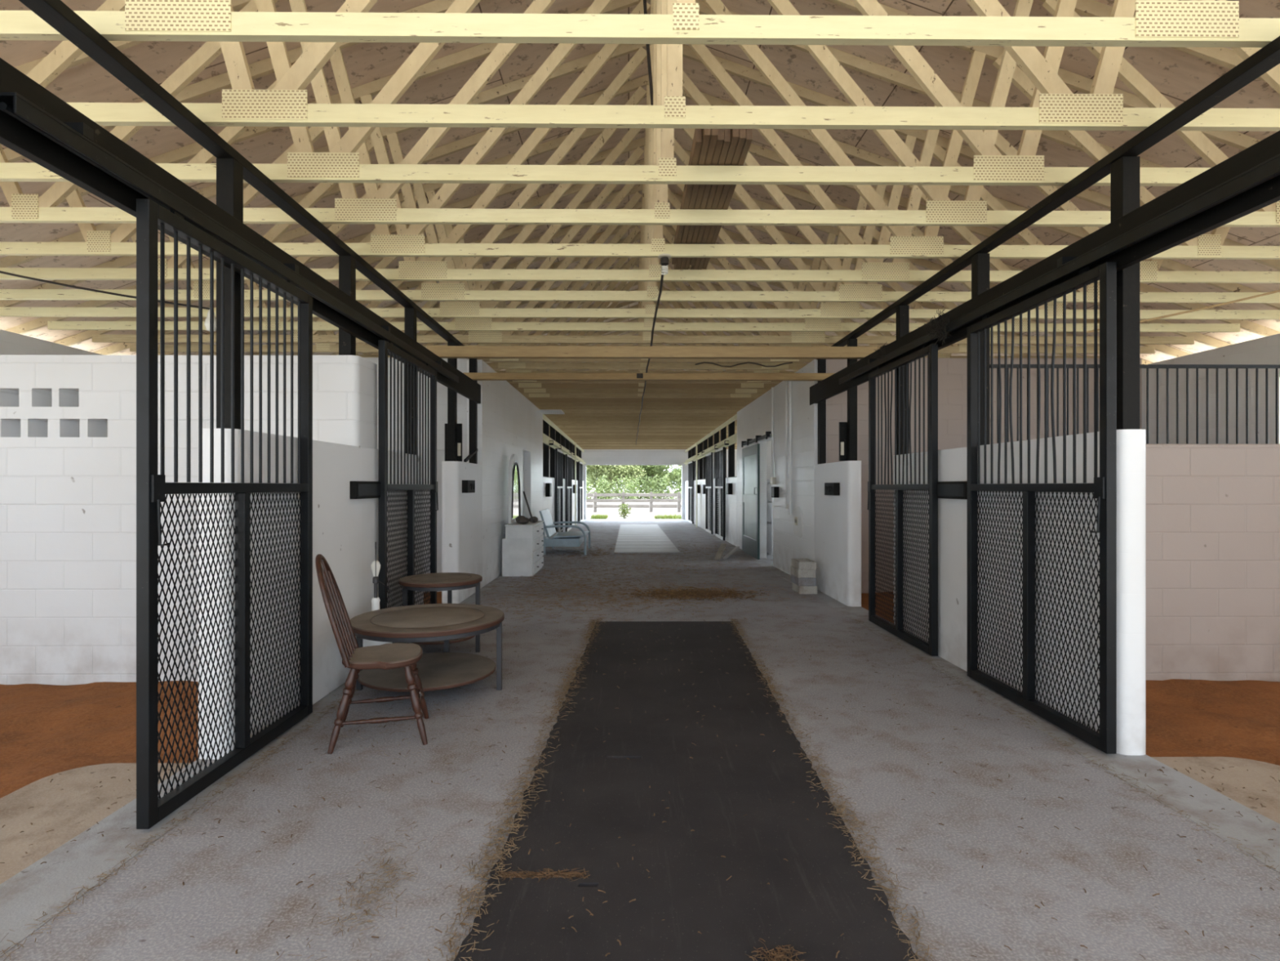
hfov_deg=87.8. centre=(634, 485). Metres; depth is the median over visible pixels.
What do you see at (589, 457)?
wall
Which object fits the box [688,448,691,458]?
post
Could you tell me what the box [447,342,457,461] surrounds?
post
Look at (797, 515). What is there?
stain
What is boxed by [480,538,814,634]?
litter
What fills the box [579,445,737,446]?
roof truss
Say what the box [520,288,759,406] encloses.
roof truss
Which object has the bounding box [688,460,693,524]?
door
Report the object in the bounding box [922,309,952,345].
nest
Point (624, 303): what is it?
roof truss
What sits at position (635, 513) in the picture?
ground
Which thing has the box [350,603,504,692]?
round table
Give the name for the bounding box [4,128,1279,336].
roof truss
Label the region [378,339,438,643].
door
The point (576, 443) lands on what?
roof truss
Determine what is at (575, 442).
post
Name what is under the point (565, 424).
roof truss
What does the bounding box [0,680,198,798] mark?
floor
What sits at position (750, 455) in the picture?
hall door
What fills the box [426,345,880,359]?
ceiling beam
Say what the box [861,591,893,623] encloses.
floor
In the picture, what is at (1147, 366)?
grille
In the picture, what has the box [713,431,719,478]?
post
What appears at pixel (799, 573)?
concrete block
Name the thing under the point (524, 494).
stick
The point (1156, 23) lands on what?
roof truss
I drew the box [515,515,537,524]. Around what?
cloth bundle
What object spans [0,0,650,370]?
roof
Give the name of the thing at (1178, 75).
roof
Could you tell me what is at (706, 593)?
litter
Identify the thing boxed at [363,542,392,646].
vacuum cleaner
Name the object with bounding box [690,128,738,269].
board
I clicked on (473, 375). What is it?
ceiling beam
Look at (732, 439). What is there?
door track
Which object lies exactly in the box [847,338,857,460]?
post
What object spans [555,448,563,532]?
door
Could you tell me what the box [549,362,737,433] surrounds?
roof truss
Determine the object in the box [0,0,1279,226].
roof truss
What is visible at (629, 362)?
roof truss
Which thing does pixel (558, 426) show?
roof truss
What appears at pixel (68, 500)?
wall
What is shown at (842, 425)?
board
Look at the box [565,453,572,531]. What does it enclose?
door
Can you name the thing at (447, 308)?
roof truss
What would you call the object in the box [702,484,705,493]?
wall box
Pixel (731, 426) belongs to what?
post
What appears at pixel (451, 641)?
shelf
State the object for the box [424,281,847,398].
roof truss
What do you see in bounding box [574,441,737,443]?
roof truss
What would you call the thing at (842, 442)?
switch
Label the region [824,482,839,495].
wall box
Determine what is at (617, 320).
roof truss
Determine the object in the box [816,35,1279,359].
overhead beam
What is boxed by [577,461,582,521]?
door
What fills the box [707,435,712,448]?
post
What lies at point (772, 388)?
conduit
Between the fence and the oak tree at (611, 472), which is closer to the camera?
the fence
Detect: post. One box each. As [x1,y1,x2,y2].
[216,158,243,429]
[338,255,355,355]
[404,307,417,454]
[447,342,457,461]
[469,359,477,463]
[542,419,549,476]
[550,425,555,524]
[555,430,560,444]
[560,434,565,530]
[565,438,569,450]
[569,441,573,479]
[573,444,574,479]
[574,442,576,524]
[576,447,578,479]
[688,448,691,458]
[691,446,694,480]
[694,444,698,479]
[695,442,697,527]
[698,441,702,479]
[702,438,707,479]
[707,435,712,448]
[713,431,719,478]
[720,426,726,537]
[728,420,734,477]
[817,359,826,463]
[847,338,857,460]
[896,305,909,454]
[971,253,989,444]
[1110,155,1139,429]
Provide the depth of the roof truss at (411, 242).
4.97 m
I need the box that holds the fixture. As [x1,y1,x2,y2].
[657,253,671,275]
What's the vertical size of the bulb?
0.463 m
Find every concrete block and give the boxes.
[791,558,816,568]
[791,565,815,577]
[791,573,816,586]
[791,582,817,594]
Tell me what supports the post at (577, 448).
on the sill at (37, 888)
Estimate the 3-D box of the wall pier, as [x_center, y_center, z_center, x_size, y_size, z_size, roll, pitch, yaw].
[-2.156,-0.613,4.976,0.334,0.655,0.410,0,0,-1]
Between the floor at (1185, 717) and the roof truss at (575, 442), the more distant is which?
the roof truss at (575, 442)
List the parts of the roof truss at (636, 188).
gusset plate, king post, gusset plate, gusset plate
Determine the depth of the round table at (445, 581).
5.27 m
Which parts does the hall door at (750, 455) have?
rail, rail, rail, panel, panel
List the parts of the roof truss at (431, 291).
gusset plate, gusset plate, king post, gusset plate, gusset plate, gusset plate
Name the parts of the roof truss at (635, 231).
gusset plate, gusset plate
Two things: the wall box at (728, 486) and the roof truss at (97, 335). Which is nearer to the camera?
the roof truss at (97, 335)
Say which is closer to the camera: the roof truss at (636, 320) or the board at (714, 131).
the board at (714, 131)
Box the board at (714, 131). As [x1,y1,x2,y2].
[679,128,718,269]
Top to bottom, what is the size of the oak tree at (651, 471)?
5.431 m
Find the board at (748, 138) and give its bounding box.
[702,128,752,269]
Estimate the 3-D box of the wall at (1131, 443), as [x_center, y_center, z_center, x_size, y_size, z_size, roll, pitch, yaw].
[2.416,-0.015,14.177,0.160,3.330,21.690,0,0,-1]
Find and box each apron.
[0,762,191,884]
[1151,756,1279,823]
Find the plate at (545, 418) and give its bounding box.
[542,413,583,452]
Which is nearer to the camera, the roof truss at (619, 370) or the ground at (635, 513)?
the roof truss at (619, 370)
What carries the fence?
on the ground at (635, 513)
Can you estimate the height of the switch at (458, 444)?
0.150 m
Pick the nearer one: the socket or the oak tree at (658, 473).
the socket
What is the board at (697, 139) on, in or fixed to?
on the roof truss at (381, 208)
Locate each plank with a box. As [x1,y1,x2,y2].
[714,543,726,559]
[723,546,739,559]
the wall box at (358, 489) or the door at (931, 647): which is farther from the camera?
the door at (931, 647)
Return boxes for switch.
[457,443,460,455]
[840,441,844,454]
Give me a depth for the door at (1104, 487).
3.83 m
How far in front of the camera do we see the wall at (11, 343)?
7.19 m
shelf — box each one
[357,652,496,692]
[412,635,475,644]
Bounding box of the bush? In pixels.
[617,503,631,518]
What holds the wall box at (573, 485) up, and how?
attached to the wall at (345, 530)
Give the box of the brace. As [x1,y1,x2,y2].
[463,448,477,462]
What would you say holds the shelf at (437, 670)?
attached to the round table at (446, 669)
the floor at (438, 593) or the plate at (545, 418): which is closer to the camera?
the floor at (438, 593)
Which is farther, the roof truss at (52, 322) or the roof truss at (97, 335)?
the roof truss at (97, 335)
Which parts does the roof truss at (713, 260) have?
gusset plate, king post, gusset plate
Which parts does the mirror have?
glass, moulding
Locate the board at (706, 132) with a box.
[674,128,711,269]
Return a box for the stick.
[522,491,533,522]
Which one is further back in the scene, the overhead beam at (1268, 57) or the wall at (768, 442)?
the wall at (768, 442)
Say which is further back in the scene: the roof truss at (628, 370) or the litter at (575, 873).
the roof truss at (628, 370)
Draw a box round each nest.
[874,341,887,358]
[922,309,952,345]
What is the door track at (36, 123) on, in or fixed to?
attached to the post at (410, 313)
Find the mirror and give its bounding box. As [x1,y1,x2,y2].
[508,453,520,524]
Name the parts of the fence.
post, post, post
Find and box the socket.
[660,256,668,265]
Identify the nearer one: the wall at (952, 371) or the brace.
the brace
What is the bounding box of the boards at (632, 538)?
[613,524,679,552]
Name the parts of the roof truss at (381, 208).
gusset plate, gusset plate, king post, gusset plate, gusset plate, gusset plate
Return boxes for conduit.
[771,386,773,476]
[785,380,787,508]
[788,380,791,514]
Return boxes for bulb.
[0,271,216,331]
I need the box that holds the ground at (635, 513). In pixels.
[586,491,681,519]
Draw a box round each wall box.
[350,480,380,498]
[462,480,475,493]
[545,483,551,496]
[573,484,577,493]
[697,484,700,493]
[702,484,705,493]
[725,483,732,494]
[771,486,778,497]
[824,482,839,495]
[937,480,967,499]
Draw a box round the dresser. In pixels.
[502,520,543,576]
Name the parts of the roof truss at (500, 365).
gusset plate, king post, gusset plate, gusset plate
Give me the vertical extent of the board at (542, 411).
0.025 m
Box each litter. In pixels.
[0,616,1279,960]
[427,617,944,960]
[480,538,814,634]
[495,867,804,960]
[612,586,768,602]
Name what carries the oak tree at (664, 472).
on the ground at (635, 513)
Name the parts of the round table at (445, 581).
leg, leg, leg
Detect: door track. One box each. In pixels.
[0,57,480,403]
[542,432,585,464]
[683,432,737,465]
[741,431,771,447]
[809,130,1279,404]
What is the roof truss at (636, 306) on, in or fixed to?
attached to the roof at (364, 62)
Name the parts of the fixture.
spiral bulb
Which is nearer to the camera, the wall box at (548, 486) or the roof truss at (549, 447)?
the wall box at (548, 486)
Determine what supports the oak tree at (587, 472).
on the ground at (635, 513)
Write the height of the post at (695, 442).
2.959 m
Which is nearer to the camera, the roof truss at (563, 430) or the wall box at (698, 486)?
the roof truss at (563, 430)
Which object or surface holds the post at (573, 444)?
on the wall at (345, 530)
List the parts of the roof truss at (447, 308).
gusset plate, gusset plate, king post, gusset plate, gusset plate, gusset plate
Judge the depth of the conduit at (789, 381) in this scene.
9.98 m
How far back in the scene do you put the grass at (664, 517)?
30.16 m
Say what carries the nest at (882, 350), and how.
on the door track at (1246, 182)
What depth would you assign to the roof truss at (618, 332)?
17.03 m
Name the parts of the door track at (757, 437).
rail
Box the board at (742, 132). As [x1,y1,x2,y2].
[697,128,746,269]
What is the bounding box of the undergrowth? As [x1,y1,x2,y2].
[586,473,681,500]
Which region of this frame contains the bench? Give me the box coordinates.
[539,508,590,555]
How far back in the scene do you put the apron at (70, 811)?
2.82 m
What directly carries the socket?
attached to the fixture
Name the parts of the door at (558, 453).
panel, panel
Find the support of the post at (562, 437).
on the sill at (37, 888)
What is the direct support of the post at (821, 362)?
on the wall at (1131, 443)
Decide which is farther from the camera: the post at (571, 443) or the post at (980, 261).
the post at (571, 443)
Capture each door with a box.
[136,198,312,829]
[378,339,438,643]
[522,452,524,515]
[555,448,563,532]
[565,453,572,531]
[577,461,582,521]
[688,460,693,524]
[705,452,712,533]
[715,446,724,540]
[742,443,759,559]
[866,343,937,656]
[967,262,1116,753]
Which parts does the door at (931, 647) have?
panel, rail, rail, rail, panel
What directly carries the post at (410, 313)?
on the wall at (345, 530)
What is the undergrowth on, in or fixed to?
on the ground at (635, 513)
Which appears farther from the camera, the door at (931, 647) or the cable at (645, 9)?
the door at (931, 647)
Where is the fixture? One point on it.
(664, 257)
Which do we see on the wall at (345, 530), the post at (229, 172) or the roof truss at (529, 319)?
the post at (229, 172)
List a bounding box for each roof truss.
[0,0,1279,47]
[0,0,1279,186]
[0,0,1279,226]
[0,0,1279,259]
[0,0,1279,283]
[0,44,1279,302]
[0,74,1279,319]
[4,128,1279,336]
[53,136,1231,347]
[66,0,1279,131]
[93,160,1190,357]
[157,183,1152,364]
[203,200,1079,369]
[253,224,1027,373]
[293,232,967,382]
[328,257,882,388]
[368,258,884,393]
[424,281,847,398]
[462,281,825,402]
[484,304,804,413]
[493,318,787,418]
[493,318,798,416]
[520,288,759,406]
[530,301,744,409]
[532,330,741,421]
[536,343,737,426]
[544,330,746,423]
[549,343,737,427]
[549,344,737,430]
[549,362,728,435]
[549,362,728,436]
[549,362,737,431]
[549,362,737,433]
[549,369,728,438]
[549,446,737,447]
[549,447,737,448]
[549,448,737,448]
[571,369,720,439]
[572,439,720,440]
[573,440,720,441]
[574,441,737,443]
[576,443,737,444]
[577,444,737,445]
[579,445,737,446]
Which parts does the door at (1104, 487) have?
panel, rail, rail, rail, panel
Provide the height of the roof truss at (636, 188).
2.654 m
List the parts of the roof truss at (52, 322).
gusset plate, gusset plate, king post, gusset plate, gusset plate, gusset plate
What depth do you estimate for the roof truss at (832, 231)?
8.59 m
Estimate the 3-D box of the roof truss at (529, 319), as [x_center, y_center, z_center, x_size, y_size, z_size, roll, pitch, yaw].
[0.103,-2.847,13.429,14.540,2.654,0.038,0,0,-1]
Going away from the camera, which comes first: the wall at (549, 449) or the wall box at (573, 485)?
the wall box at (573, 485)
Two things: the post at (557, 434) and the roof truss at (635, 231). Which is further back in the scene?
the post at (557, 434)
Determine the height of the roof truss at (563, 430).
2.654 m
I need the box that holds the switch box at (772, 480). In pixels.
[769,476,775,484]
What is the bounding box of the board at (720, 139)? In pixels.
[684,128,724,269]
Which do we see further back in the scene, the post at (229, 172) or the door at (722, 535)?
the door at (722, 535)
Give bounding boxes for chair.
[315,554,428,754]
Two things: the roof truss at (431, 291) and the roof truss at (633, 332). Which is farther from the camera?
the roof truss at (633, 332)
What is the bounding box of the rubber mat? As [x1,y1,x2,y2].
[453,621,919,960]
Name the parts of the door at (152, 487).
panel, rail, rail, rail, panel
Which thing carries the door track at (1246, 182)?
attached to the post at (980, 261)
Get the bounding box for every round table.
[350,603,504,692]
[399,572,482,652]
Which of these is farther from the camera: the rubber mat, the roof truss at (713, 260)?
the roof truss at (713, 260)
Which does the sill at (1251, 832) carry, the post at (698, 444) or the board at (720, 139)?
the post at (698, 444)
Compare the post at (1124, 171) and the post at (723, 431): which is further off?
the post at (723, 431)
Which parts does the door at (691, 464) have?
panel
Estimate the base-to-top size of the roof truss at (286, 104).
2.654 m
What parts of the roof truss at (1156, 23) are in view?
gusset plate, king post, gusset plate, gusset plate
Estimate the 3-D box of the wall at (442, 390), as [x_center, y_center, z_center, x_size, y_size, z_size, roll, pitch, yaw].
[-4.379,-0.030,8.907,4.297,3.360,0.150,0,0,-1]
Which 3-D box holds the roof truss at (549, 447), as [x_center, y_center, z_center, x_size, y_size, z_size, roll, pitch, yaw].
[-0.024,-2.742,27.901,14.540,2.654,0.038,0,0,-1]
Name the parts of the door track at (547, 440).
rail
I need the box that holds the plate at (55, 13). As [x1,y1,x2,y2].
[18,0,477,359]
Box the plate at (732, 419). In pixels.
[684,413,737,452]
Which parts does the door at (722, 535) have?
panel, rail, panel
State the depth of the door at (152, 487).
3.00 m
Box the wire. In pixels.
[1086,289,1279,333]
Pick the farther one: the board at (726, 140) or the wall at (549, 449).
the wall at (549, 449)
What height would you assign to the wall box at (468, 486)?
0.150 m
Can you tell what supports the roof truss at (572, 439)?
attached to the roof at (364, 62)
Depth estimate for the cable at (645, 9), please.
5.01 m
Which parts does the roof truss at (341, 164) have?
gusset plate, king post, gusset plate, gusset plate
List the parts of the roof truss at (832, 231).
gusset plate, gusset plate, king post, gusset plate, gusset plate, gusset plate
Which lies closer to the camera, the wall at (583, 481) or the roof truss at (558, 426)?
the roof truss at (558, 426)
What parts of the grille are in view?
rail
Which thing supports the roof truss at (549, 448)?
attached to the roof at (364, 62)
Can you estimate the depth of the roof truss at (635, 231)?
10.39 m
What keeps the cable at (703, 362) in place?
hanging from the roof at (1178, 75)
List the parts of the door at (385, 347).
panel, rail, rail, panel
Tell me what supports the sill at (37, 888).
attached to the wall at (345, 530)
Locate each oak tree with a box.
[586,465,646,497]
[586,466,601,491]
[610,473,661,493]
[627,465,675,497]
[640,471,676,493]
[667,465,681,492]
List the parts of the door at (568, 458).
panel, panel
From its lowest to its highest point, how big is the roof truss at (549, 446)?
2.654 m
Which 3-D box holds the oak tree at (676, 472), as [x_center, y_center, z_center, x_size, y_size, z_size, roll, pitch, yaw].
[6.410,-0.694,75.807,5.464,4.433,4.324,0,0,-1]
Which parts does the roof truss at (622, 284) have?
gusset plate, king post, gusset plate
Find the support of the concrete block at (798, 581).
on the concrete block at (800, 589)
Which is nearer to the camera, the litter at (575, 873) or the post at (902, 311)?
the litter at (575, 873)
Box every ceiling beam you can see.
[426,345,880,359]
[462,372,834,380]
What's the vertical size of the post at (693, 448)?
1.369 m
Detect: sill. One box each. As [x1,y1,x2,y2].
[0,519,586,957]
[681,519,1279,873]
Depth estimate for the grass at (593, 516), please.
29.86 m
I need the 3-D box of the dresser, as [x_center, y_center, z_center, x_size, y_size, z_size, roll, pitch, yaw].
[-1.736,0.968,10.525,0.512,0.776,1.200,0,0,-1]
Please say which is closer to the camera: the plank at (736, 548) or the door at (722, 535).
the plank at (736, 548)
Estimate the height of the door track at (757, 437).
0.130 m
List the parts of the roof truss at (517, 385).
gusset plate, king post, gusset plate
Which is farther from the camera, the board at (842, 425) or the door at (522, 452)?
the door at (522, 452)
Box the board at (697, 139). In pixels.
[671,128,702,264]
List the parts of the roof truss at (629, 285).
gusset plate, gusset plate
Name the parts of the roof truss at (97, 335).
gusset plate, gusset plate, king post, gusset plate, gusset plate, gusset plate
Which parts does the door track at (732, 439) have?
rail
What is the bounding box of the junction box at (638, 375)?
[636,373,643,377]
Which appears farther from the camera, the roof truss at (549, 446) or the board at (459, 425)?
the roof truss at (549, 446)
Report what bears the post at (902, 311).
on the wall at (1131, 443)
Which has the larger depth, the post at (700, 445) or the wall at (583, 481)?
the wall at (583, 481)
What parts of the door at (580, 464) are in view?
panel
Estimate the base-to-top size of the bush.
0.712 m
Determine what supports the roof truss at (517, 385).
attached to the roof at (364, 62)
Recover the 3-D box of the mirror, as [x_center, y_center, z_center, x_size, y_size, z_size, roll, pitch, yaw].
[-1.902,0.035,10.584,0.060,1.089,0.800,0,0,-1]
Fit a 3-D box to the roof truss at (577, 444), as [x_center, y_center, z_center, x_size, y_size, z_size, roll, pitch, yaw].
[-0.008,-2.755,26.092,14.540,2.654,0.038,0,0,-1]
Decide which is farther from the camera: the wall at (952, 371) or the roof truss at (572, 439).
the roof truss at (572, 439)
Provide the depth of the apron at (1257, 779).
3.12 m
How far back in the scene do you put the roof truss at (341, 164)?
3.76 m
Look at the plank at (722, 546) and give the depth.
12.52 m
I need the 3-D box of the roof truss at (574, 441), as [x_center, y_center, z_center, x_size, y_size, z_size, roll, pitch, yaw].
[0.008,-2.769,24.283,14.540,2.654,0.038,0,0,-1]
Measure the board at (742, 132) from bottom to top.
0.092 m
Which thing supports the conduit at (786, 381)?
attached to the wall at (1131, 443)
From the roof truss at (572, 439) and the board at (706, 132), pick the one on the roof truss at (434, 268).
the board at (706, 132)
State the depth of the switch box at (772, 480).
11.12 m
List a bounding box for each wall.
[0,328,107,436]
[0,355,297,684]
[198,359,577,759]
[363,357,468,591]
[549,448,737,450]
[549,450,737,519]
[582,480,583,519]
[684,480,692,520]
[693,359,1146,755]
[766,440,771,479]
[826,357,1142,593]
[1142,333,1279,444]
[1146,444,1279,681]
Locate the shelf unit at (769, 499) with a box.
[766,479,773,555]
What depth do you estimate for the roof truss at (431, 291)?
6.17 m
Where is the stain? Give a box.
[792,506,803,537]
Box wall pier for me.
[312,355,377,448]
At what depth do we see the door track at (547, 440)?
17.90 m
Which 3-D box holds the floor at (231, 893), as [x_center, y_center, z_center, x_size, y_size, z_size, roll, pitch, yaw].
[0.127,1.526,12.402,4.070,0.352,33.800,0,0,-1]
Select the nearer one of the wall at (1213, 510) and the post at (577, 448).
the wall at (1213, 510)
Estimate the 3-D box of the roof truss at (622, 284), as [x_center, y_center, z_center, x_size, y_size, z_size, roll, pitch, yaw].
[0.113,-2.861,12.222,14.540,2.654,0.042,0,0,-1]
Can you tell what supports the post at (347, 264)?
on the wall pier
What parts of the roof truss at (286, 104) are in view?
gusset plate, king post, gusset plate, gusset plate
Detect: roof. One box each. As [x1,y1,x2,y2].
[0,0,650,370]
[635,0,1279,371]
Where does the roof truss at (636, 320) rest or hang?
attached to the roof at (364, 62)
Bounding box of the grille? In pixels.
[989,364,1279,444]
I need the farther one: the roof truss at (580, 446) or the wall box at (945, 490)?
the roof truss at (580, 446)
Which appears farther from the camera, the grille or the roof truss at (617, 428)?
the roof truss at (617, 428)
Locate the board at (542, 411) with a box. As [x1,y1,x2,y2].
[537,409,564,413]
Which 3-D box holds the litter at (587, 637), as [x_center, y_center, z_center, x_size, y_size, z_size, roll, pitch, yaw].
[0.200,1.334,4.062,1.634,0.026,5.402,0,0,2]
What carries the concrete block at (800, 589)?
on the floor at (231, 893)
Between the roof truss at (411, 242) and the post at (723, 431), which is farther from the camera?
the post at (723, 431)
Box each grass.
[590,513,608,519]
[653,513,681,519]
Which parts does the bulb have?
bulb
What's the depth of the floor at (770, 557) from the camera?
13.46 m
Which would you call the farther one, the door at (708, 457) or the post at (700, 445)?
the post at (700, 445)
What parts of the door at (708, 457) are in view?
panel, panel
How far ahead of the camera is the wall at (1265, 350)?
7.68 m
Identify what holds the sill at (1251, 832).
attached to the wall at (1131, 443)
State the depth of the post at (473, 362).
8.74 m
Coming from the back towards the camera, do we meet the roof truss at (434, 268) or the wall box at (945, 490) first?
the roof truss at (434, 268)
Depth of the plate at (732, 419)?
18.66 m
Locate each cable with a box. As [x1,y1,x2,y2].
[635,271,663,444]
[643,0,653,105]
[695,361,792,367]
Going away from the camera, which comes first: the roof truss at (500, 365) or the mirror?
the roof truss at (500, 365)
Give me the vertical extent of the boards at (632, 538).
0.074 m
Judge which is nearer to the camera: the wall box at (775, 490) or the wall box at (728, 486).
the wall box at (775, 490)
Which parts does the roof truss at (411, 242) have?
gusset plate, gusset plate, king post, gusset plate, gusset plate, gusset plate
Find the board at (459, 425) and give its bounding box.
[444,423,462,461]
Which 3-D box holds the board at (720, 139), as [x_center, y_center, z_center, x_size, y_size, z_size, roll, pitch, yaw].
[0.443,-1.869,4.712,0.034,0.092,2.423,0,0,-1]
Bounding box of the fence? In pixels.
[586,492,681,511]
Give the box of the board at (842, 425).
[839,422,847,461]
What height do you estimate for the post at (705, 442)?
1.401 m
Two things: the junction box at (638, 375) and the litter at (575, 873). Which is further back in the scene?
the junction box at (638, 375)
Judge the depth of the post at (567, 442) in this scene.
22.24 m
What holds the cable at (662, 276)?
attached to the roof truss at (563, 430)
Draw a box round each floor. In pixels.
[0,519,1279,960]
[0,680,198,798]
[423,591,441,604]
[724,537,773,561]
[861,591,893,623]
[1146,679,1279,765]
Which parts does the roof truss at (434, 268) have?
gusset plate, gusset plate, king post, gusset plate, gusset plate, gusset plate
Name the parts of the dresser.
drawer, drawer, drawer, drawer, drawer, drawer, drawer, drawer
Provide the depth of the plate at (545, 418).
18.63 m
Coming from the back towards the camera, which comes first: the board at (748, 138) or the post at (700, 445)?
the post at (700, 445)
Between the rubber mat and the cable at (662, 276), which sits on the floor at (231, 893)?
the rubber mat
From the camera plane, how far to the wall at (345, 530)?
4.59 m
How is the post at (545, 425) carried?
on the wall at (345, 530)
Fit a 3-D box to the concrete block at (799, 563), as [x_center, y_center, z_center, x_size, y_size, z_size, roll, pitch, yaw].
[2.161,0.994,8.494,0.220,0.095,0.390,0,0,-1]
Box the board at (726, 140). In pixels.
[689,128,730,265]

